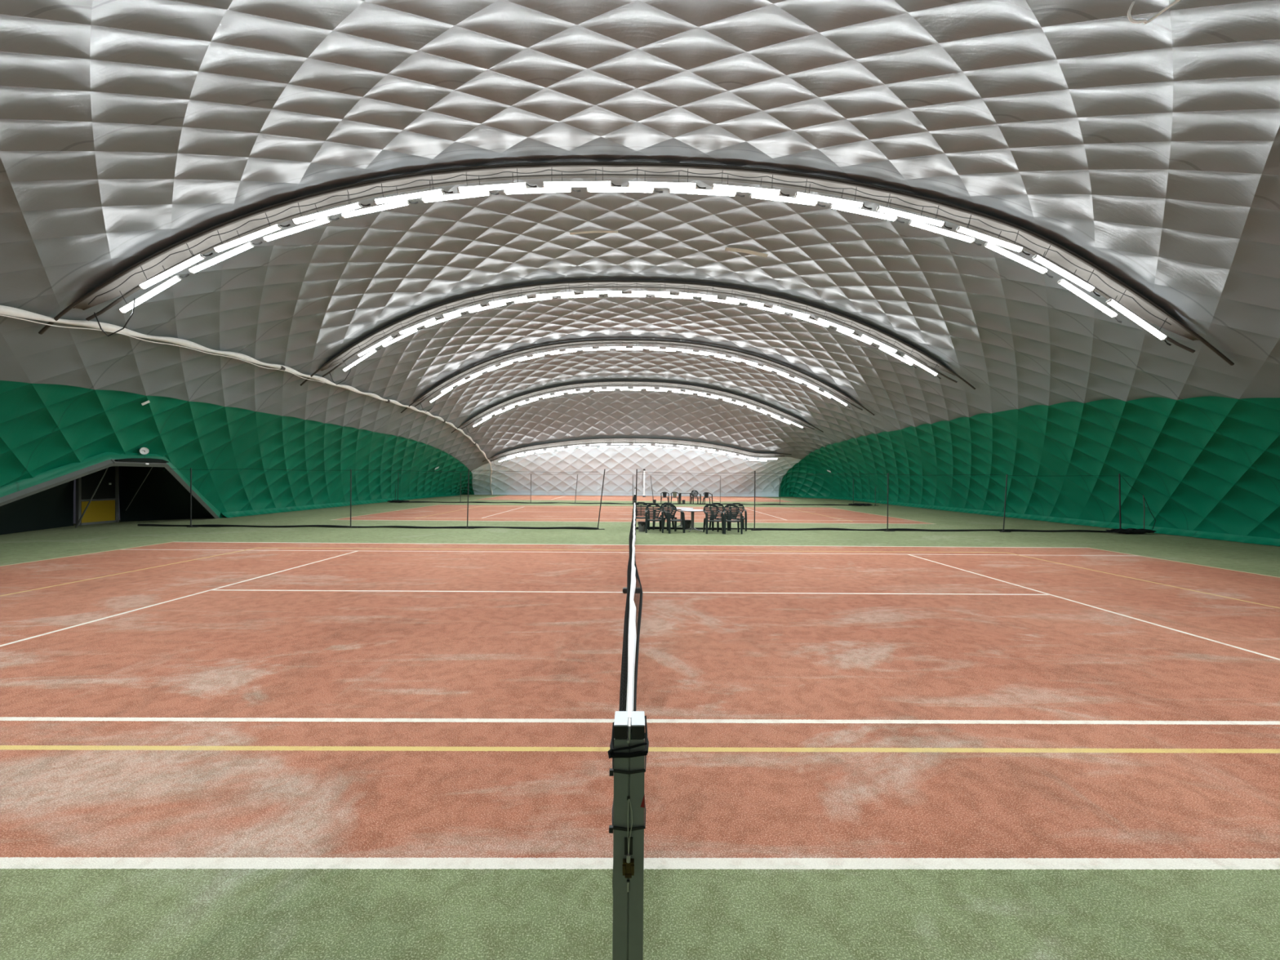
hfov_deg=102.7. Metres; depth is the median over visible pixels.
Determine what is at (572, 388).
lamp
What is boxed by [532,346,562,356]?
lamp
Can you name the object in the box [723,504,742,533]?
garden chair
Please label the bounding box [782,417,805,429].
lamp
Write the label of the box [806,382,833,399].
lamp
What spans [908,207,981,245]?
lamp
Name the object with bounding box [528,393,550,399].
lamp
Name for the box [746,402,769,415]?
lamp
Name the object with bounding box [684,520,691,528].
waste bin
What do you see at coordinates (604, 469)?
pole
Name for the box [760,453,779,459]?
lamp
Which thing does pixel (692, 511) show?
round table
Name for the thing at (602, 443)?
lamp
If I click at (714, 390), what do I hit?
lamp
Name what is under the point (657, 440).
lamp
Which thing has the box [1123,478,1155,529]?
leaning pole
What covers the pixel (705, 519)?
garden chair
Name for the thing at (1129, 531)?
bundle
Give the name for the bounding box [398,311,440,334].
lamp
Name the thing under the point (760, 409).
lamp
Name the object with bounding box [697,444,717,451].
lamp
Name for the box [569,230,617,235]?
strip
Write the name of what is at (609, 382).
lamp
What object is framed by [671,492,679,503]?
garden chair
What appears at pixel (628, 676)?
net
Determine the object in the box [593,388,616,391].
lamp
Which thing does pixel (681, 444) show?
lamp
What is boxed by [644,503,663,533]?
garden chair
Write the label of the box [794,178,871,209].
lamp
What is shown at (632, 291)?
lamp
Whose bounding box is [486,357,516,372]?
lamp
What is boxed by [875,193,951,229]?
lamp
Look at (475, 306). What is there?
lamp
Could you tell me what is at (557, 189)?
lamp
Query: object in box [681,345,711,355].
lamp
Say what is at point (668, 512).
garden chair
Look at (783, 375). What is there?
lamp
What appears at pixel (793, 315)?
lamp
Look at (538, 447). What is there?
lamp
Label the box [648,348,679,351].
lamp
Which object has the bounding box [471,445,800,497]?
wall
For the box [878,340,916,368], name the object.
lamp
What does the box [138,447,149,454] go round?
wall clock
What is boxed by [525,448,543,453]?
lamp
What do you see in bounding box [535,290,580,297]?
lamp
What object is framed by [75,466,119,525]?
door
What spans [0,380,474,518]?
wall
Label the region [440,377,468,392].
lamp
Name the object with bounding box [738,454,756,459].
lamp
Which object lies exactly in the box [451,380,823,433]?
arch
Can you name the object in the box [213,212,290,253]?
lamp
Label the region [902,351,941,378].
lamp
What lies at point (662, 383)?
lamp
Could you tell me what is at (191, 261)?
lamp
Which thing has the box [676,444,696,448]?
lamp
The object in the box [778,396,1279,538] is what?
wall
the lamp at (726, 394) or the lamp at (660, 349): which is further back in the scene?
the lamp at (726, 394)
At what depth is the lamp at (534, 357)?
28.34 m
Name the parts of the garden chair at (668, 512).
leg, backrest, seat, leg, leg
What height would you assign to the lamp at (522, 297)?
0.683 m
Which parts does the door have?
panel, panel, rail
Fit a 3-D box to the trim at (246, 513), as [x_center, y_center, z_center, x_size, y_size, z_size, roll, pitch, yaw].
[-16.663,1.339,33.422,0.734,0.203,25.928,0,0,1]
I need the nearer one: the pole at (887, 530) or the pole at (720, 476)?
the pole at (887, 530)
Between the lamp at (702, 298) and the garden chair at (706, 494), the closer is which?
the lamp at (702, 298)
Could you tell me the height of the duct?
5.700 m
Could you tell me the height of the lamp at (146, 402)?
0.170 m
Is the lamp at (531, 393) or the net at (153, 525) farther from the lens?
the lamp at (531, 393)
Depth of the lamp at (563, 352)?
28.35 m
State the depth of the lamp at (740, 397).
35.83 m
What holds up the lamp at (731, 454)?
hanging from the arch at (609, 440)
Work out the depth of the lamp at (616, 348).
28.42 m
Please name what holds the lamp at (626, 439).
hanging from the arch at (609, 440)
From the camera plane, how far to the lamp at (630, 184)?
11.09 m
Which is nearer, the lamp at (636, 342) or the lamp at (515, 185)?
the lamp at (515, 185)
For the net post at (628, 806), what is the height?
1.092 m
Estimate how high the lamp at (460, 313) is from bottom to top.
0.868 m
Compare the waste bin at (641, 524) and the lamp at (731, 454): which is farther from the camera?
the lamp at (731, 454)
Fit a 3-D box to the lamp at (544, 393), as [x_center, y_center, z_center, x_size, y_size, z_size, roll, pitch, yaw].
[-6.017,-6.094,36.060,1.684,0.718,0.105,0,0,-1]
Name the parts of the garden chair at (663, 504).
leg, backrest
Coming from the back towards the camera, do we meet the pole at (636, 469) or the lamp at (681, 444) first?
the lamp at (681, 444)
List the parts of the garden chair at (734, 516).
leg, backrest, seat, leg, leg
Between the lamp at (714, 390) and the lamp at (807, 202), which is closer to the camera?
the lamp at (807, 202)
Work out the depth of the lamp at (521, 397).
35.68 m
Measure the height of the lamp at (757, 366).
0.880 m
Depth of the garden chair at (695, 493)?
34.53 m
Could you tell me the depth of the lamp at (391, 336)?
19.58 m
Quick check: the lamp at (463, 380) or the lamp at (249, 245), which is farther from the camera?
the lamp at (463, 380)
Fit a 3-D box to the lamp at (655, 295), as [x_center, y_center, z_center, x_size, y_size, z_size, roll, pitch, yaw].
[1.431,-7.363,20.045,1.700,0.536,0.104,0,0,-1]
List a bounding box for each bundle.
[387,499,408,502]
[848,502,872,506]
[1105,528,1155,533]
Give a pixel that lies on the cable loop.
(1129, 16)
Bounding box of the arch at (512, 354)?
[400,338,874,415]
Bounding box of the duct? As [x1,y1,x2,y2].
[0,305,493,494]
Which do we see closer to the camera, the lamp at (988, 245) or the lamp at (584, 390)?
the lamp at (988, 245)
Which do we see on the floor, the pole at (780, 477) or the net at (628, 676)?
the pole at (780, 477)
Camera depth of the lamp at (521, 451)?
43.08 m
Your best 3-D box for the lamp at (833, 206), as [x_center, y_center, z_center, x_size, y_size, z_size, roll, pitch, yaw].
[5.121,-6.162,11.494,1.674,0.742,0.104,0,0,-1]
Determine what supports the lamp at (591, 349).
hanging from the arch at (512, 354)
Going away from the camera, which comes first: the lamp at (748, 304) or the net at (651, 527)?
the net at (651, 527)
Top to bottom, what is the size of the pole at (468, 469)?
1.970 m
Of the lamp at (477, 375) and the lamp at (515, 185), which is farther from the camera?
the lamp at (477, 375)
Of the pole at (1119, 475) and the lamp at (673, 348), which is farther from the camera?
the lamp at (673, 348)
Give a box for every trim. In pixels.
[222,494,460,517]
[803,496,1279,546]
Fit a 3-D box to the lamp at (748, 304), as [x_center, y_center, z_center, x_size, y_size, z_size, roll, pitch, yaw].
[5.040,-6.861,20.080,1.670,0.762,0.104,0,0,-1]
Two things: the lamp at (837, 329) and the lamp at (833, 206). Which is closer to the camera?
the lamp at (833, 206)
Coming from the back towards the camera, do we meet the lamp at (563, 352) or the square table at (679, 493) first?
the square table at (679, 493)
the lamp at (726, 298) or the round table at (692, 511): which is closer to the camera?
the round table at (692, 511)
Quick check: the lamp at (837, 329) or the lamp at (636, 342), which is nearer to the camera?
the lamp at (837, 329)
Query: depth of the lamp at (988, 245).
11.49 m
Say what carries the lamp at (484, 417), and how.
hanging from the arch at (615, 383)
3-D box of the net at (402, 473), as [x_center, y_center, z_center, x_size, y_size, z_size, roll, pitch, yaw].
[-0.622,0.615,33.448,31.402,1.954,0.245,0,0,-1]
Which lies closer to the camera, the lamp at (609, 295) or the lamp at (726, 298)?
the lamp at (726, 298)
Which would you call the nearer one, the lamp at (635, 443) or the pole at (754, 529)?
the pole at (754, 529)
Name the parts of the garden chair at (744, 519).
leg, backrest, leg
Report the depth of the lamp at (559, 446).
43.37 m
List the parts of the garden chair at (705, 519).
leg, leg, backrest, seat, leg, leg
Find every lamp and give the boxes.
[118,266,189,313]
[138,243,213,289]
[141,400,150,405]
[188,231,262,274]
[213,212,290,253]
[262,204,338,241]
[291,190,370,224]
[341,186,418,218]
[342,343,381,371]
[357,330,397,356]
[373,175,453,204]
[382,322,422,346]
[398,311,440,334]
[422,176,499,203]
[424,306,466,327]
[429,386,456,403]
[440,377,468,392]
[442,298,486,316]
[457,168,537,192]
[457,372,485,386]
[468,294,511,312]
[469,364,499,377]
[472,413,494,426]
[482,408,504,419]
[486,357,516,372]
[488,290,533,304]
[494,401,516,414]
[497,453,516,462]
[500,351,527,364]
[503,172,580,194]
[505,396,528,408]
[506,451,525,457]
[514,289,557,303]
[517,351,548,361]
[517,396,541,405]
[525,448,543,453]
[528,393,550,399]
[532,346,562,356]
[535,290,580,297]
[536,447,556,453]
[542,179,621,187]
[542,393,566,398]
[546,442,564,449]
[550,343,577,355]
[554,387,576,394]
[557,446,577,450]
[560,288,604,297]
[565,344,596,351]
[567,444,587,447]
[568,390,589,393]
[580,384,602,390]
[582,290,627,293]
[582,344,613,351]
[586,171,662,192]
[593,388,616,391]
[599,340,630,348]
[600,443,620,447]
[606,382,631,388]
[608,293,651,297]
[611,439,631,444]
[616,348,646,350]
[622,445,642,447]
[627,168,706,189]
[631,290,675,294]
[632,342,663,349]
[632,386,654,388]
[633,439,650,444]
[645,389,670,391]
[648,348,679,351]
[654,286,697,299]
[654,440,673,445]
[658,382,682,391]
[665,444,685,449]
[666,343,694,351]
[669,173,744,196]
[671,390,695,395]
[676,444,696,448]
[678,286,722,298]
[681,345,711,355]
[684,386,709,395]
[697,391,720,399]
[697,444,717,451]
[698,346,728,357]
[701,290,744,305]
[711,174,789,195]
[711,390,733,400]
[714,351,743,363]
[722,394,745,406]
[725,293,768,306]
[728,453,746,459]
[731,354,760,366]
[735,396,758,408]
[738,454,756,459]
[746,297,789,315]
[746,357,773,372]
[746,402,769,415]
[750,178,825,207]
[760,408,781,418]
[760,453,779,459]
[763,364,791,377]
[770,412,792,425]
[771,302,814,319]
[777,368,804,385]
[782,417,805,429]
[791,306,833,328]
[793,373,821,391]
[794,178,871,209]
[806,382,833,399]
[817,311,857,334]
[823,391,849,408]
[830,189,904,222]
[835,322,875,346]
[861,328,900,355]
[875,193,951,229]
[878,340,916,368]
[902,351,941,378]
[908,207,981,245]
[955,214,1030,255]
[983,231,1053,277]
[1031,244,1100,297]
[1057,269,1121,322]
[1106,289,1171,346]
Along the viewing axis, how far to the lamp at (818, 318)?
19.73 m
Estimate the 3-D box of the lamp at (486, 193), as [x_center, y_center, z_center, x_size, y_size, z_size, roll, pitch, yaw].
[-3.998,-6.501,11.411,1.700,0.615,0.104,0,0,-1]
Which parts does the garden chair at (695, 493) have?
backrest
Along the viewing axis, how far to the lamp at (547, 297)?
19.95 m
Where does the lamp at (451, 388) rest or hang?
hanging from the arch at (512, 354)
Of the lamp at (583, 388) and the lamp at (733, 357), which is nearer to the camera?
the lamp at (733, 357)
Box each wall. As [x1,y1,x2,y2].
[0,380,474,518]
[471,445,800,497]
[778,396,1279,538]
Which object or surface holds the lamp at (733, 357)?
hanging from the arch at (512, 354)
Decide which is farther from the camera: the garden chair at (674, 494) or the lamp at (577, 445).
the lamp at (577, 445)
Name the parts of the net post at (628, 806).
cap plate, cap plate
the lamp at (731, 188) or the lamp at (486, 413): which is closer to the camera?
the lamp at (731, 188)
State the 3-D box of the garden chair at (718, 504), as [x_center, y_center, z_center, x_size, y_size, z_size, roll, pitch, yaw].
[2.647,1.233,17.269,0.592,0.900,0.641,0,0,-6]
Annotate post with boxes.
[607,711,648,959]
[633,500,635,540]
[641,469,645,497]
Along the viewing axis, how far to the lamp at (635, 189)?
11.40 m
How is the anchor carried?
on the floor
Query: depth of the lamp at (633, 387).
35.75 m
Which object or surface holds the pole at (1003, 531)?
on the floor
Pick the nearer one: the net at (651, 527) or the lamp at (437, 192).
the lamp at (437, 192)
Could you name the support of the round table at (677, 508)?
on the floor
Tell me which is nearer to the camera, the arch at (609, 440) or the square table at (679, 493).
the square table at (679, 493)
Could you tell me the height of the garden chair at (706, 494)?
0.782 m
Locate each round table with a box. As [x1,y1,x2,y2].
[671,507,693,527]
[680,509,703,531]
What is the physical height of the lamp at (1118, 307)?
1.220 m
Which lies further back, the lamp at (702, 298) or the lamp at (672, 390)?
the lamp at (672, 390)
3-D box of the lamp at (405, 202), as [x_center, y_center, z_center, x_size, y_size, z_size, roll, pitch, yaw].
[-5.790,-6.201,11.395,1.682,0.726,0.104,0,0,-1]
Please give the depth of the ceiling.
10.05 m
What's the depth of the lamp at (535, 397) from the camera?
36.01 m
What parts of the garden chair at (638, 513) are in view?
backrest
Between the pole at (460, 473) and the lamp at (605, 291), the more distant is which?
the pole at (460, 473)
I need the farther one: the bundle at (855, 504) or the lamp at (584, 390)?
the lamp at (584, 390)
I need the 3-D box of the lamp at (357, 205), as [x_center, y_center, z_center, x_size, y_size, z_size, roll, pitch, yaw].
[-6.670,-5.925,11.065,1.667,0.783,0.104,0,0,-1]
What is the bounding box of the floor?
[0,494,1279,959]
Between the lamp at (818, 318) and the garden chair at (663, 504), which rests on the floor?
the garden chair at (663, 504)
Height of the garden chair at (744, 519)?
0.900 m
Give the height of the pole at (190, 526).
1.950 m
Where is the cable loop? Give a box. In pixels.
[1127,0,1180,24]
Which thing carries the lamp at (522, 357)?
hanging from the arch at (512, 354)
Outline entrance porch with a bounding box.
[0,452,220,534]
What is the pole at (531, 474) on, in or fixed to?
on the floor
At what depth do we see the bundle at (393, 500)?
32.83 m
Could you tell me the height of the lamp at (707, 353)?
0.703 m
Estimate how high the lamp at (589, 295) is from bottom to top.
0.526 m
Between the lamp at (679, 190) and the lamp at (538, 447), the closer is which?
the lamp at (679, 190)
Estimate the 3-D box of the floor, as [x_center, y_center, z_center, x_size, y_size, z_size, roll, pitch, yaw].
[-0.234,1.631,22.908,38.800,0.001,52.600,0,0,-1]
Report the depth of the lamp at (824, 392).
28.17 m
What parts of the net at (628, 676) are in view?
cord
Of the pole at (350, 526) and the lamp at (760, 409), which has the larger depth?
the lamp at (760, 409)
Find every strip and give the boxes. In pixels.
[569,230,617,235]
[724,247,768,257]
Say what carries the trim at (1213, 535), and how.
attached to the wall at (1201, 464)
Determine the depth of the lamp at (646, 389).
36.08 m
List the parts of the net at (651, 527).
cord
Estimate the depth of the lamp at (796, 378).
28.15 m
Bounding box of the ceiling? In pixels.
[0,0,1279,471]
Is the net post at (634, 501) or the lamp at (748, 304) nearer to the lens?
the net post at (634, 501)
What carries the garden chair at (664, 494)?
on the floor
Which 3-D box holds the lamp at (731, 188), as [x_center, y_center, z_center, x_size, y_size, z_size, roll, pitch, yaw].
[2.417,-6.497,11.146,1.698,0.579,0.104,0,0,-1]
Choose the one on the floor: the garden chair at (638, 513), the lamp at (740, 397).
the garden chair at (638, 513)
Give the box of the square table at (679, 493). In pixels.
[679,493,692,503]
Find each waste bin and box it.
[637,521,644,531]
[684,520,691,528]
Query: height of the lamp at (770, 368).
0.938 m
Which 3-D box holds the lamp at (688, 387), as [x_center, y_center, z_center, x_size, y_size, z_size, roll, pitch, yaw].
[4.004,-6.297,35.831,1.686,0.682,0.104,0,0,-1]
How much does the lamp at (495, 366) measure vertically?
0.930 m
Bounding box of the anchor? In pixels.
[622,586,639,593]
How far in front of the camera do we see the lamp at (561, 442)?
43.10 m
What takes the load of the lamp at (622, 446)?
hanging from the arch at (609, 440)
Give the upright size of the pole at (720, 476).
1.868 m
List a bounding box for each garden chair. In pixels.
[632,502,649,529]
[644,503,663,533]
[652,502,674,530]
[660,492,669,503]
[661,503,684,533]
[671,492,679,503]
[690,490,701,503]
[702,492,712,503]
[702,504,724,533]
[709,502,728,530]
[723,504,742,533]
[728,502,746,531]
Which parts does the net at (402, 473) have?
cord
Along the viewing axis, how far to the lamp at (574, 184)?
11.07 m
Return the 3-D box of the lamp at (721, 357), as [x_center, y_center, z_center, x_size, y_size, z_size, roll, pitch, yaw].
[4.964,-6.903,28.478,1.670,0.762,0.104,0,0,-1]
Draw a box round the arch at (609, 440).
[482,437,791,466]
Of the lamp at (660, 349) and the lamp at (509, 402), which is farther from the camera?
the lamp at (509, 402)
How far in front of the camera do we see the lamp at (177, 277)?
11.32 m
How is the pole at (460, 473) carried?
on the floor
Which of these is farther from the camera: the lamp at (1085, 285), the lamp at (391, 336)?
the lamp at (391, 336)
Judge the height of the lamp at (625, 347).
0.470 m
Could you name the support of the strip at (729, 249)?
attached to the ceiling
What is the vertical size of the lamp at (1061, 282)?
1.190 m
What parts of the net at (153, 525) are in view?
cord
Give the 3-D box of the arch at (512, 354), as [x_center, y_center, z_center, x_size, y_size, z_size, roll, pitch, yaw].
[-0.053,-5.641,28.270,26.087,4.167,0.706,0,0,-1]
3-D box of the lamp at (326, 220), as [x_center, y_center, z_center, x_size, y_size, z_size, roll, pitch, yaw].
[-7.534,-5.727,11.381,1.645,0.844,0.104,0,0,-1]
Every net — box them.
[137,467,597,529]
[402,472,869,505]
[612,502,642,888]
[636,471,1128,532]
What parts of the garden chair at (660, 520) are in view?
leg, backrest, seat, leg, leg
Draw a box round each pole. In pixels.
[186,467,198,527]
[346,469,357,528]
[459,472,461,502]
[463,469,474,528]
[528,474,533,503]
[596,469,604,529]
[635,469,638,528]
[720,475,720,503]
[751,471,761,530]
[777,477,781,505]
[884,472,894,531]
[999,474,1010,532]
[1118,473,1121,528]
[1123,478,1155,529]
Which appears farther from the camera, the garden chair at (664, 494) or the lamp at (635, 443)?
the lamp at (635, 443)
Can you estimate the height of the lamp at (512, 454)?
0.825 m
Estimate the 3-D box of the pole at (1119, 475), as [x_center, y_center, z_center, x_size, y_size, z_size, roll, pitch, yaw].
[16.236,0.785,17.201,0.340,2.001,0.070,0,0,-1]
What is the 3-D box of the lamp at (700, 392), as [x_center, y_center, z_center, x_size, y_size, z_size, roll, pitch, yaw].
[4.899,-6.053,36.159,1.676,0.734,0.105,0,0,-1]
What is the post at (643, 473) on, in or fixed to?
on the floor
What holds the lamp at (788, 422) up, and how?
hanging from the arch at (615, 383)
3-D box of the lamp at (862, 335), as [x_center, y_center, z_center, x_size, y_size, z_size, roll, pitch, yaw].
[9.334,-5.371,19.797,1.556,1.050,0.104,0,0,-1]
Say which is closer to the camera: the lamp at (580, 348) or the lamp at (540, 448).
the lamp at (580, 348)
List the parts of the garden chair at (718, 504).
leg, backrest, leg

